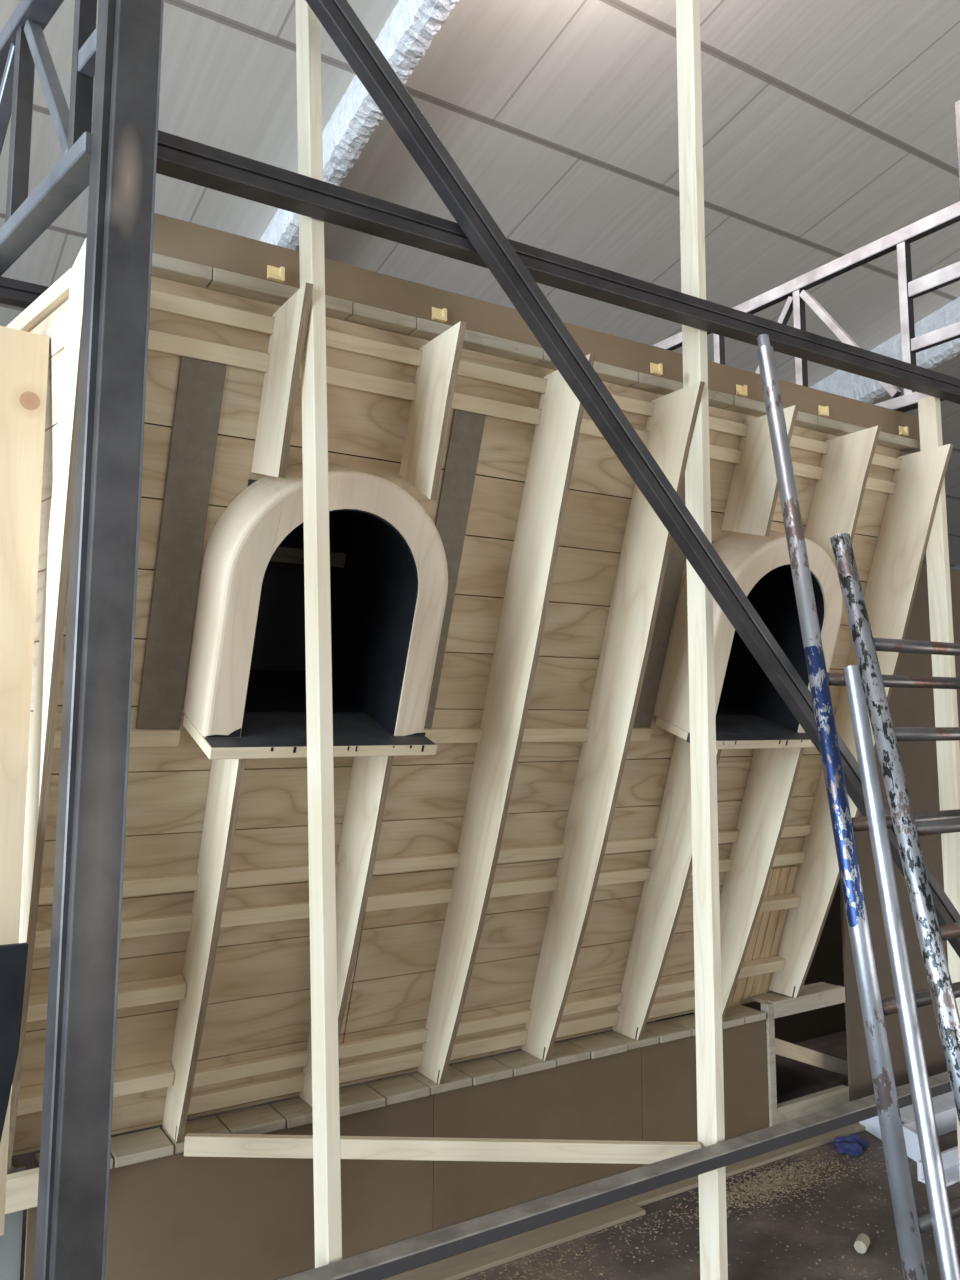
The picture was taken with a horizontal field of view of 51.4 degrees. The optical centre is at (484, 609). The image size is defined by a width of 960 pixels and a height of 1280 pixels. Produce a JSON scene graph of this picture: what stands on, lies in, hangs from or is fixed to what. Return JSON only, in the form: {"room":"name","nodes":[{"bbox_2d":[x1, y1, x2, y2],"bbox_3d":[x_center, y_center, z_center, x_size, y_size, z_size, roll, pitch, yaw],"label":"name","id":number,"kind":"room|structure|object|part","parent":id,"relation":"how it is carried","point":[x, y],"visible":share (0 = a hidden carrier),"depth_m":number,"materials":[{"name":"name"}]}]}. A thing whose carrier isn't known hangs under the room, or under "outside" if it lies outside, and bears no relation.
{"room":"construction workshop","nodes":[
{"label":"construction workshop","id":0,"kind":"room"},
{"bbox_2d":[26,299,68,790],"bbox_3d":[-1.718,0.439,3.112,0.140,2.120,2.548,6,-9,-42],"label":"planks","id":1,"kind":"object","parent":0,"point":[53,326],"visible":0.02,"depth_m":2.39,"materials":[{"name":"white wood"}]},
{"bbox_2d":[0,326,49,1235],"bbox_3d":[-1.195,0.332,2.179,0.360,2.030,0.018,4,-8,-32],"label":"board","id":2,"kind":"object","parent":1,"relation":"attached to","point":[24,355],"visible":1,"depth_m":2.29,"materials":[{"name":"brown wood"}]},
{"bbox_2d":[6,268,71,331],"bbox_3d":[-1.554,-0.673,2.952,0.041,0.044,1.880,6,-9,-42],"label":"rail","id":3,"kind":"object","parent":1,"relation":"on","point":[57,294],"visible":0.43,"depth_m":2.38,"materials":[{"name":"brown wood"}]},
{"bbox_2d":[12,276,901,1155],"bbox_3d":[0.152,0.420,3.235,2.948,2.188,0.768,4,-8,-32],"label":"wall","id":4,"kind":"structure","parent":0,"point":[259,1003],"depth_m":2.95,"materials":[{"name":"brown wood"}]},
{"bbox_2d":[7,239,85,1174],"bbox_3d":[-1.044,0.336,2.346,0.028,2.160,0.962,4,-7,-29],"label":"rafter","id":5,"kind":"object","parent":4,"relation":"attached to","point":[60,525],"visible":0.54,"depth_m":2.26,"materials":[{"name":"brown wood"}]},
{"bbox_2d":[17,1061,174,1115],"bbox_3d":[-1.052,1.294,2.702,0.404,0.058,0.064,4,-8,-32],"label":"block","id":6,"kind":"object","parent":4,"relation":"attached to","point":[159,1075],"visible":0.42,"depth_m":2.73,"materials":[{"name":"brown wood"}]},
{"bbox_2d":[27,975,186,1021],"bbox_3d":[-1.006,1.033,2.657,0.404,0.059,0.064,4,-8,-32],"label":"block","id":7,"kind":"object","parent":4,"relation":"attached to","point":[170,988],"visible":0.42,"depth_m":2.69,"materials":[{"name":"brown wood"}]},
{"bbox_2d":[53,729,179,747],"bbox_3d":[-0.936,0.324,2.521,0.322,0.047,0.032,4,-8,-32],"label":"batten","id":8,"kind":"object","parent":4,"relation":"attached to","point":[138,737],"visible":0.42,"depth_m":2.56,"materials":[{"name":"brown wood"}]},
{"bbox_3d":[-0.763,-0.149,2.500,0.110,0.892,0.313,4,-8,-32],"label":"grey strip","id":9,"kind":"part","parent":4,"relation":"part of","materials":[{"name":"grey wood"}]},
{"bbox_2d":[162,759,245,1142],"bbox_3d":[-0.761,0.885,2.686,0.018,1.144,0.588,4,-8,-32],"label":"rafter","id":10,"kind":"object","parent":4,"relation":"attached to","point":[226,775],"visible":0.92,"depth_m":2.66,"materials":[{"name":"brown wood"}]},
{"bbox_2d":[184,1133,700,1163],"bbox_3d":[-0.109,1.488,2.751,1.421,0.053,0.027,2,-6,-2],"label":"brace","id":11,"kind":"object","parent":10,"relation":"attached to","point":[196,1144],"visible":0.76,"depth_m":2.74,"materials":[{"name":"brown wood"}]},
{"bbox_2d":[251,282,312,477],"bbox_3d":[-0.497,-0.527,2.426,0.018,0.428,0.346,4,-8,-32],"label":"rafter","id":12,"kind":"object","parent":4,"relation":"attached to","point":[286,344],"visible":1,"depth_m":2.40,"materials":[{"name":"brown wood"}]},
{"bbox_2d":[183,463,447,759],"bbox_3d":[-0.527,-0.010,2.804,0.624,0.826,0.819,4,-8,-32],"label":"dormer","id":13,"kind":"object","parent":4,"relation":"attached to","point":[245,697],"visible":0.89,"depth_m":2.68,"materials":[{"name":"brown wood"}]},
{"bbox_3d":[-0.691,-0.104,3.074,0.435,0.609,0.010,4,11,-32],"label":"panel","id":14,"kind":"part","parent":13,"relation":"part of","materials":[{"name":"beige paint"}]},
{"bbox_3d":[-0.456,0.334,2.652,0.624,0.030,0.250,4,11,-32],"label":"sill","id":15,"kind":"part","parent":13,"relation":"part of","materials":[{"name":"brown wood"}]},
{"bbox_2d":[299,756,393,1106],"bbox_3d":[-0.409,0.910,2.908,0.018,1.144,0.588,4,-8,-32],"label":"rafter","id":16,"kind":"object","parent":4,"relation":"attached to","point":[370,775],"visible":0.55,"depth_m":2.85,"materials":[{"name":"brown wood"}]},
{"bbox_2d":[34,851,805,948],"bbox_3d":[0.072,0.923,3.305,2.930,0.050,0.033,4,-8,-32],"label":"batten","id":17,"kind":"object","parent":4,"relation":"attached to","point":[173,923],"visible":0.58,"depth_m":3.05,"materials":[{"name":"brown wood"}]},
{"bbox_2d":[39,824,811,903],"bbox_3d":[0.093,0.806,3.285,2.930,0.047,0.032,4,-8,-32],"label":"batten","id":18,"kind":"object","parent":4,"relation":"attached to","point":[290,873],"visible":0.58,"depth_m":3.04,"materials":[{"name":"brown wood"}]},
{"bbox_2d":[399,321,466,499],"bbox_3d":[-0.141,-0.501,2.641,0.018,0.431,0.330,4,-8,-32],"label":"rafter","id":19,"kind":"object","parent":4,"relation":"attached to","point":[436,376],"visible":1,"depth_m":2.62,"materials":[{"name":"brown wood"}]},
{"bbox_2d":[188,994,694,1114],"bbox_3d":[-0.025,1.490,3.405,2.059,0.057,0.035,4,-8,-32],"label":"batten","id":20,"kind":"object","parent":4,"relation":"attached to","point":[292,1083],"visible":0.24,"depth_m":3.23,"materials":[{"name":"brown wood"}]},
{"bbox_2d":[193,978,694,1086],"bbox_3d":[-0.011,1.410,3.392,2.059,0.046,0.031,4,-8,-32],"label":"batten","id":21,"kind":"object","parent":4,"relation":"attached to","point":[212,1075],"visible":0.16,"depth_m":3.21,"materials":[{"name":"brown wood"}]},
{"bbox_3d":[-0.122,-0.104,2.904,0.102,0.892,0.313,4,-8,-32],"label":"grey strip","id":22,"kind":"part","parent":4,"relation":"part of","materials":[{"name":"grey wood"}]},
{"bbox_2d":[417,353,594,1083],"bbox_3d":[0.042,0.413,3.030,0.018,2.160,0.960,4,-8,-32],"label":"rafter","id":23,"kind":"object","parent":4,"relation":"attached to","point":[555,438],"visible":0.98,"depth_m":2.99,"materials":[{"name":"brown wood"}]},
{"bbox_2d":[148,329,895,493],"bbox_3d":[0.338,-0.555,3.050,2.930,0.048,0.032,4,-8,-32],"label":"batten","id":24,"kind":"object","parent":4,"relation":"attached to","point":[157,340],"visible":0.52,"depth_m":2.67,"materials":[{"name":"brown wood"}]},
{"bbox_2d":[150,290,901,469],"bbox_3d":[0.354,-0.644,3.035,2.930,0.044,0.030,4,-8,-32],"label":"batten","id":25,"kind":"object","parent":4,"relation":"attached to","point":[161,301],"visible":0.42,"depth_m":2.66,"materials":[{"name":"brown wood"}]},
{"bbox_2d":[152,213,917,439],"bbox_3d":[0.428,-0.788,3.102,3.010,0.126,0.026,4,-8,-32],"label":"fascia board","id":26,"kind":"object","parent":4,"relation":"attached to","point":[172,237],"visible":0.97,"depth_m":2.79,"materials":[{"name":"brown wood"}]},
{"bbox_2d":[267,265,284,282],"bbox_3d":[-0.522,-0.843,2.494,0.042,0.036,0.014,4,-8,-32],"label":"wood block","id":27,"kind":"object","parent":26,"relation":"attached to","point":[275,273],"depth_m":2.50,"materials":[{"name":"yellow wood"}]},
{"bbox_2d":[432,307,446,322],"bbox_3d":[-0.124,-0.815,2.745,0.042,0.036,0.014,4,-8,-32],"label":"wood block","id":28,"kind":"object","parent":26,"relation":"attached to","point":[439,314],"depth_m":2.75,"materials":[{"name":"yellow wood"}]},
{"bbox_2d":[650,362,662,375],"bbox_3d":[0.546,-0.767,3.168,0.042,0.036,0.014,4,-8,-32],"label":"wood block","id":29,"kind":"object","parent":26,"relation":"attached to","point":[656,368],"depth_m":3.17,"materials":[{"name":"yellow wood"}]},
{"bbox_2d":[736,384,746,396],"bbox_3d":[0.870,-0.744,3.371,0.042,0.036,0.014,4,-8,-32],"label":"wood block","id":30,"kind":"object","parent":26,"relation":"attached to","point":[741,389],"depth_m":3.37,"materials":[{"name":"yellow wood"}]},
{"bbox_2d":[818,405,828,416],"bbox_3d":[1.223,-0.719,3.594,0.042,0.036,0.014,4,-8,-32],"label":"wood block","id":31,"kind":"object","parent":26,"relation":"attached to","point":[823,410],"depth_m":3.59,"materials":[{"name":"yellow wood"}]},
{"bbox_2d":[899,426,908,435],"bbox_3d":[1.616,-0.691,3.841,0.042,0.036,0.014,4,-8,-32],"label":"wood block","id":32,"kind":"object","parent":26,"relation":"attached to","point":[903,430],"depth_m":3.84,"materials":[{"name":"yellow wood"}]},
{"bbox_2d":[151,253,919,453],"bbox_3d":[0.440,-0.712,3.065,2.978,0.033,0.060,4,-8,-32],"label":"batten","id":33,"kind":"structure","parent":4,"relation":"attached to","point":[165,267],"depth_m":2.69,"materials":[{"name":"brown wood"}]},
{"bbox_2d":[423,727,651,742],"bbox_3d":[0.154,0.402,3.208,0.998,0.047,0.032,4,-8,-32],"label":"batten","id":34,"kind":"object","parent":4,"relation":"attached to","point":[558,734],"visible":0.58,"depth_m":3.21,"materials":[{"name":"brown wood"}]},
{"bbox_2d":[521,381,704,1060],"bbox_3d":[0.393,0.438,3.252,0.018,2.160,0.960,4,-8,-32],"label":"rafter","id":35,"kind":"object","parent":4,"relation":"attached to","point":[628,634],"visible":0.98,"depth_m":3.22,"materials":[{"name":"brown wood"}]},
{"bbox_3d":[0.617,-0.051,3.370,0.098,0.892,0.313,4,-8,-32],"label":"grey strip","id":36,"kind":"part","parent":4,"relation":"part of","materials":[{"name":"grey wood"}]},
{"bbox_2d":[612,736,721,1039],"bbox_3d":[0.645,0.985,3.572,0.018,1.144,0.588,4,-8,-32],"label":"rafter","id":37,"kind":"object","parent":4,"relation":"attached to","point":[670,863],"visible":0.9,"depth_m":3.57,"materials":[{"name":"brown wood"}]},
{"bbox_2d":[653,530,841,748],"bbox_3d":[0.846,0.087,3.669,0.629,0.826,0.819,4,-8,-32],"label":"dormer","id":38,"kind":"object","parent":4,"relation":"attached to","point":[750,713],"visible":0.58,"depth_m":3.48,"materials":[{"name":"brown wood"}]},
{"bbox_3d":[0.919,0.432,3.519,0.624,0.030,0.250,4,11,-32],"label":"sill","id":39,"kind":"part","parent":38,"relation":"part of","materials":[{"name":"brown wood"}]},
{"bbox_2d":[693,748,803,1020],"bbox_3d":[0.997,1.010,3.794,0.018,1.144,0.588,4,-8,-32],"label":"rafter","id":40,"kind":"object","parent":4,"relation":"attached to","point":[773,772],"visible":0.68,"depth_m":3.77,"materials":[{"name":"brown wood"}]},
{"bbox_2d":[738,956,784,978],"bbox_3d":[1.064,1.451,4.029,0.395,0.055,0.051,4,-8,-32],"label":"block","id":41,"kind":"object","parent":40,"relation":"attached to","point":[775,963],"visible":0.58,"depth_m":4.05,"materials":[{"name":"brown wood"}]},
{"bbox_2d":[759,893,800,912],"bbox_3d":[1.113,1.177,3.982,0.395,0.054,0.051,4,-8,-32],"label":"batten","id":42,"kind":"object","parent":40,"relation":"attached to","point":[792,900],"visible":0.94,"depth_m":4.01,"materials":[{"name":"brown wood"}]},
{"bbox_2d":[721,405,798,536],"bbox_3d":[0.912,-0.439,3.310,0.018,0.404,0.337,4,-8,-32],"label":"rafter","id":43,"kind":"object","parent":4,"relation":"attached to","point":[753,492],"visible":0.93,"depth_m":3.31,"materials":[{"name":"brown wood"}]},
{"bbox_2d":[728,865,797,1006],"bbox_3d":[1.102,1.328,4.051,0.292,0.572,0.208,4,-8,-32],"label":"panel","id":44,"kind":"object","parent":4,"relation":"attached to","point":[765,938],"visible":0.49,"depth_m":4.07,"materials":[{"name":"brown wood"}]},
{"bbox_2d":[804,426,880,564],"bbox_3d":[1.258,-0.382,3.537,0.018,0.466,0.358,4,-8,-32],"label":"rafter","id":45,"kind":"object","parent":4,"relation":"attached to","point":[837,498],"visible":0.82,"depth_m":3.52,"materials":[{"name":"brown wood"}]},
{"bbox_2d":[768,444,952,997],"bbox_3d":[1.451,0.496,3.913,0.018,2.126,0.948,4,-8,-32],"label":"rafter","id":46,"kind":"object","parent":4,"relation":"attached to","point":[906,525],"visible":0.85,"depth_m":3.85,"materials":[{"name":"brown wood"}]},
{"bbox_2d":[0,0,959,567],"bbox_3d":[0.481,-2.852,4.257,21.000,3.921,18.224,4,-8,-32],"label":"ceiling","id":47,"kind":"structure","parent":0,"point":[829,126],"depth_m":5.30,"materials":[{"name":"white metal"}]},
{"bbox_2d":[260,0,458,250],"bbox_3d":[0.042,-2.756,3.809,0.148,3.934,17.663,4,-8,-32],"label":"duct","id":48,"kind":"object","parent":47,"relation":"attached to","point":[408,32],"depth_m":4.67,"materials":[{"name":"aluminum foil"}]},
{"bbox_2d":[810,297,959,403],"bbox_3d":[4.074,-2.411,6.327,0.168,4.054,17.689,4,-8,-32],"label":"duct","id":49,"kind":"object","parent":47,"relation":"attached to","point":[842,383],"depth_m":7.61,"materials":[{"name":"aluminum foil"}]},
{"bbox_2d":[12,886,959,1279],"bbox_3d":[0.505,2.074,3.663,21.000,0.100,18.000,4,-8,-32],"label":"floor","id":50,"kind":"structure","parent":0,"point":[795,1079],"depth_m":3.15,"materials":[{"name":"concrete"}]},
{"bbox_2d":[0,1165,24,1279],"bbox_3d":[-1.887,1.617,2.112,1.655,0.460,0.012,4,-8,-32],"label":"board","id":51,"kind":"object","parent":50,"relation":"on","point":[11,1241],"visible":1,"depth_m":2.54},
{"bbox_2d":[5,1167,38,1214],"bbox_3d":[-1.431,1.420,2.287,0.787,0.078,0.040,4,-7,-32],"label":"batten","id":52,"kind":"object","parent":51,"relation":"attached to","point":[21,1187],"visible":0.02,"depth_m":2.45,"materials":[{"name":"brown wood"}]},
{"bbox_2d":[0,943,27,1142],"bbox_3d":[-1.146,1.217,1.753,0.576,1.175,0.016,4,-8,-32],"label":"board","id":53,"kind":"object","parent":50,"relation":"on","point":[13,957],"visible":1,"depth_m":1.94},
{"bbox_2d":[11,1158,19,1167],"bbox_3d":[-1.819,1.750,3.228,0.015,0.448,1.833,6,-9,-42],"label":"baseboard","id":54,"kind":"structure","parent":50,"relation":"on","point":[14,1163],"depth_m":2.62,"materials":[{"name":"brown wood"}]},
{"bbox_2d":[34,0,163,1279],"bbox_3d":[-0.745,-0.181,1.967,0.130,3.999,0.105,4,-8,-32],"label":"steel column","id":55,"kind":"structure","parent":50,"relation":"on","point":[76,1126],"depth_m":1.90,"materials":[{"name":"black metal"}]},
{"bbox_2d":[0,0,97,275],"bbox_3d":[-1.365,-1.433,2.743,0.060,1.136,1.680,6,-9,-42],"label":"truss","id":56,"kind":"object","parent":55,"relation":"attached to","point":[23,44],"visible":0.89,"depth_m":2.36,"materials":[{"name":"metal"}]},
{"bbox_2d":[0,276,48,307],"bbox_3d":[-1.784,-0.872,2.273,1.700,0.055,0.050,4,-8,-32],"label":"steel beam","id":57,"kind":"structure","parent":56,"relation":"attached to","point":[13,292],"depth_m":2.61,"materials":[{"name":"black metal"}]},
{"bbox_2d":[156,130,959,403],"bbox_3d":[0.559,-0.886,2.914,3.002,0.064,0.062,4,-8,-32],"label":"steel beam","id":58,"kind":"structure","parent":55,"relation":"attached to","point":[180,158],"depth_m":2.59,"materials":[{"name":"black metal"}]},
{"bbox_2d":[652,201,959,411],"bbox_3d":[1.228,-1.071,4.599,0.070,0.723,2.200,4,-8,-32],"label":"truss","id":59,"kind":"object","parent":58,"relation":"attached to","point":[900,240],"visible":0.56,"depth_m":3.95,"materials":[{"name":"metal"}]},
{"bbox_2d":[279,1071,951,1279],"bbox_3d":[0.550,1.468,2.642,3.030,0.035,0.060,4,-8,-32],"label":"steel beam","id":60,"kind":"structure","parent":55,"relation":"attached to","point":[385,1262],"depth_m":2.44,"materials":[{"name":"grey metal"}]},
{"bbox_2d":[305,0,959,957],"bbox_3d":[0.591,-0.172,2.774,2.996,3.106,0.044,4,-8,-32],"label":"brace","id":61,"kind":"object","parent":55,"relation":"attached to","point":[338,18],"visible":1,"depth_m":2.58,"materials":[{"name":"black metal"}]},
{"bbox_2d":[296,0,341,1267],"bbox_3d":[-0.390,-0.142,2.314,0.185,3.999,0.075,4,-8,-32],"label":"wooden post","id":62,"kind":"object","parent":50,"relation":"on","point":[319,708],"visible":1,"depth_m":2.26,"materials":[{"name":"brown wood"}]},
{"bbox_2d":[24,1020,768,1279],"bbox_3d":[-0.023,1.764,3.250,2.710,0.424,0.015,4,-8,-32],"label":"wall panel","id":63,"kind":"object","parent":50,"relation":"on","point":[175,1216],"depth_m":3.11,"materials":[{"name":"brown wood"}]},
{"bbox_2d":[34,1005,765,1168],"bbox_3d":[-0.041,1.546,3.325,2.671,0.026,0.150,4,-8,-32],"label":"ledge","id":64,"kind":"object","parent":63,"relation":"on","point":[155,1143],"visible":0.71,"depth_m":3.17,"materials":[{"name":"brown wood"}]},
{"bbox_2d":[278,1180,645,1279],"bbox_3d":[-0.301,1.930,2.890,1.800,0.014,0.258,4,-8,-32],"label":"floor strip","id":65,"kind":"object","parent":50,"relation":"on","point":[477,1260],"visible":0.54,"depth_m":3.05,"materials":[{"name":"beige wood"}]},
{"bbox_2d":[676,0,727,1279],"bbox_3d":[0.640,-0.069,2.963,0.036,3.998,0.075,4,-8,-32],"label":"wooden post","id":66,"kind":"object","parent":50,"relation":"on","point":[704,811],"visible":0.75,"depth_m":2.91,"materials":[{"name":"brown wood"}]},
{"bbox_2d":[466,1147,957,1279],"bbox_3d":[0.882,1.934,2.894,2.009,0.004,1.099,4,-8,-32],"label":"sawdust","id":67,"kind":"object","parent":50,"relation":"on","point":[764,1184],"visible":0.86,"depth_m":3.43},
{"bbox_2d":[627,1122,865,1206],"bbox_3d":[1.017,2.026,3.742,1.336,0.014,0.195,4,-8,-32],"label":"floor strip","id":68,"kind":"object","parent":50,"relation":"on","point":[667,1191],"visible":0.24,"depth_m":3.63,"materials":[{"name":"beige wood"}]},
{"bbox_2d":[655,977,849,1126],"bbox_3d":[1.287,1.871,4.453,0.785,0.482,0.670,4,-8,-32],"label":"wooden frame","id":69,"kind":"object","parent":50,"relation":"on","point":[818,995],"visible":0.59,"depth_m":4.10,"materials":[{"name":"brown wood"}]},
{"bbox_3d":[1.309,1.611,4.193,0.442,0.015,0.090,4,-8,-32],"label":"panel","id":70,"kind":"part","parent":69,"relation":"part of","materials":[{"name":"brown wood"}]},
{"bbox_3d":[1.341,1.625,4.137,0.440,0.064,0.035,4,-8,-32],"label":"rail","id":71,"kind":"part","parent":69,"relation":"part of","materials":[{"name":"brown wood"}]},
{"bbox_3d":[1.341,2.035,4.091,0.440,0.075,0.035,4,-8,-32],"label":"rail","id":72,"kind":"part","parent":69,"relation":"part of","materials":[{"name":"brown wood"}]},
{"bbox_2d":[741,878,845,1043],"bbox_3d":[1.404,0.993,5.045,1.140,2.360,0.012,4,-8,-32],"label":"wall","id":73,"kind":"structure","parent":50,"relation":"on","point":[826,966],"depth_m":5.16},
{"bbox_2d":[834,1133,867,1155],"bbox_3d":[1.373,2.008,3.748,0.144,0.049,0.114,4,-8,-32],"label":"rag","id":74,"kind":"object","parent":50,"relation":"on","point":[853,1145],"visible":1,"depth_m":3.72,"materials":[{"name":"fabric"}]},
{"bbox_2d":[757,334,959,1279],"bbox_3d":[1.334,0.540,2.771,1.371,2.758,0.681,4,-8,-32],"label":"ladder","id":75,"kind":"object","parent":50,"relation":"on","point":[909,1224],"visible":1,"depth_m":2.47,"materials":[{"name":"silver metal"}]},
{"bbox_2d":[854,1233,869,1253],"bbox_3d":[1.153,1.935,3.044,0.038,0.036,0.054,-4,-8,32],"label":"wood offcut","id":76,"kind":"object","parent":50,"relation":"on","point":[862,1242],"visible":1,"depth_m":3.03,"materials":[{"name":"beige wood"}]},
{"bbox_2d":[830,533,959,1124],"bbox_3d":[1.305,0.838,2.359,0.867,2.071,0.526,4,-8,-32],"label":"ladder","id":77,"kind":"object","parent":50,"relation":"on","point":[931,935],"visible":1,"depth_m":2.29,"materials":[{"name":"silver metal"}]},
{"bbox_2d":[840,565,959,1100],"bbox_3d":[2.190,0.958,4.740,1.540,2.360,0.012,4,-8,-32],"label":"wall","id":78,"kind":"structure","parent":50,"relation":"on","point":[908,707],"depth_m":4.52,"materials":[{"name":"brown wood"}]},
{"bbox_2d":[843,665,959,1279],"bbox_3d":[0.997,0.993,2.326,0.043,1.752,0.472,1,-6,-7],"label":"tube","id":79,"kind":"object","parent":50,"relation":"on","point":[935,1182],"visible":0.91,"depth_m":2.35,"materials":[{"name":"silver metal"}]},
{"bbox_2d":[859,1091,959,1185],"bbox_3d":[1.953,2.009,3.974,1.230,0.100,0.500,4,-8,-32],"label":"box","id":80,"kind":"object","parent":50,"relation":"on","point":[944,1106],"visible":0.38,"depth_m":3.85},
{"bbox_3d":[1.551,1.989,3.798,0.014,0.100,0.391,2,-7,-15],"label":"panel","id":81,"kind":"part","parent":80,"relation":"part of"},
{"bbox_3d":[1.966,2.034,4.135,1.035,0.085,0.220,4,-8,-32],"label":"panel","id":82,"kind":"part","parent":80,"relation":"part of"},
{"bbox_2d":[918,396,959,1175],"bbox_3d":[1.682,0.600,3.605,0.034,2.813,0.072,4,-7,-32],"label":"wooden post","id":83,"kind":"object","parent":50,"relation":"on","point":[929,408],"visible":0.69,"depth_m":3.63,"materials":[{"name":"brown wood"}]},
{"bbox_2d":[955,100,959,191],"bbox_3d":[1.886,0.008,3.640,0.080,3.998,0.090,4,-8,-32],"label":"steel column","id":84,"kind":"structure","parent":50,"relation":"on","point":[957,103],"depth_m":3.86,"materials":[{"name":"grey metal"}]},
{"bbox_2d":[951,564,959,569],"bbox_3d":[9.414,-1.316,9.732,0.100,8.000,18.000,4,-8,-32],"label":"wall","id":85,"kind":"structure","parent":0,"point":[956,566],"depth_m":13.98,"materials":[{"name":"grey"}]}
]}

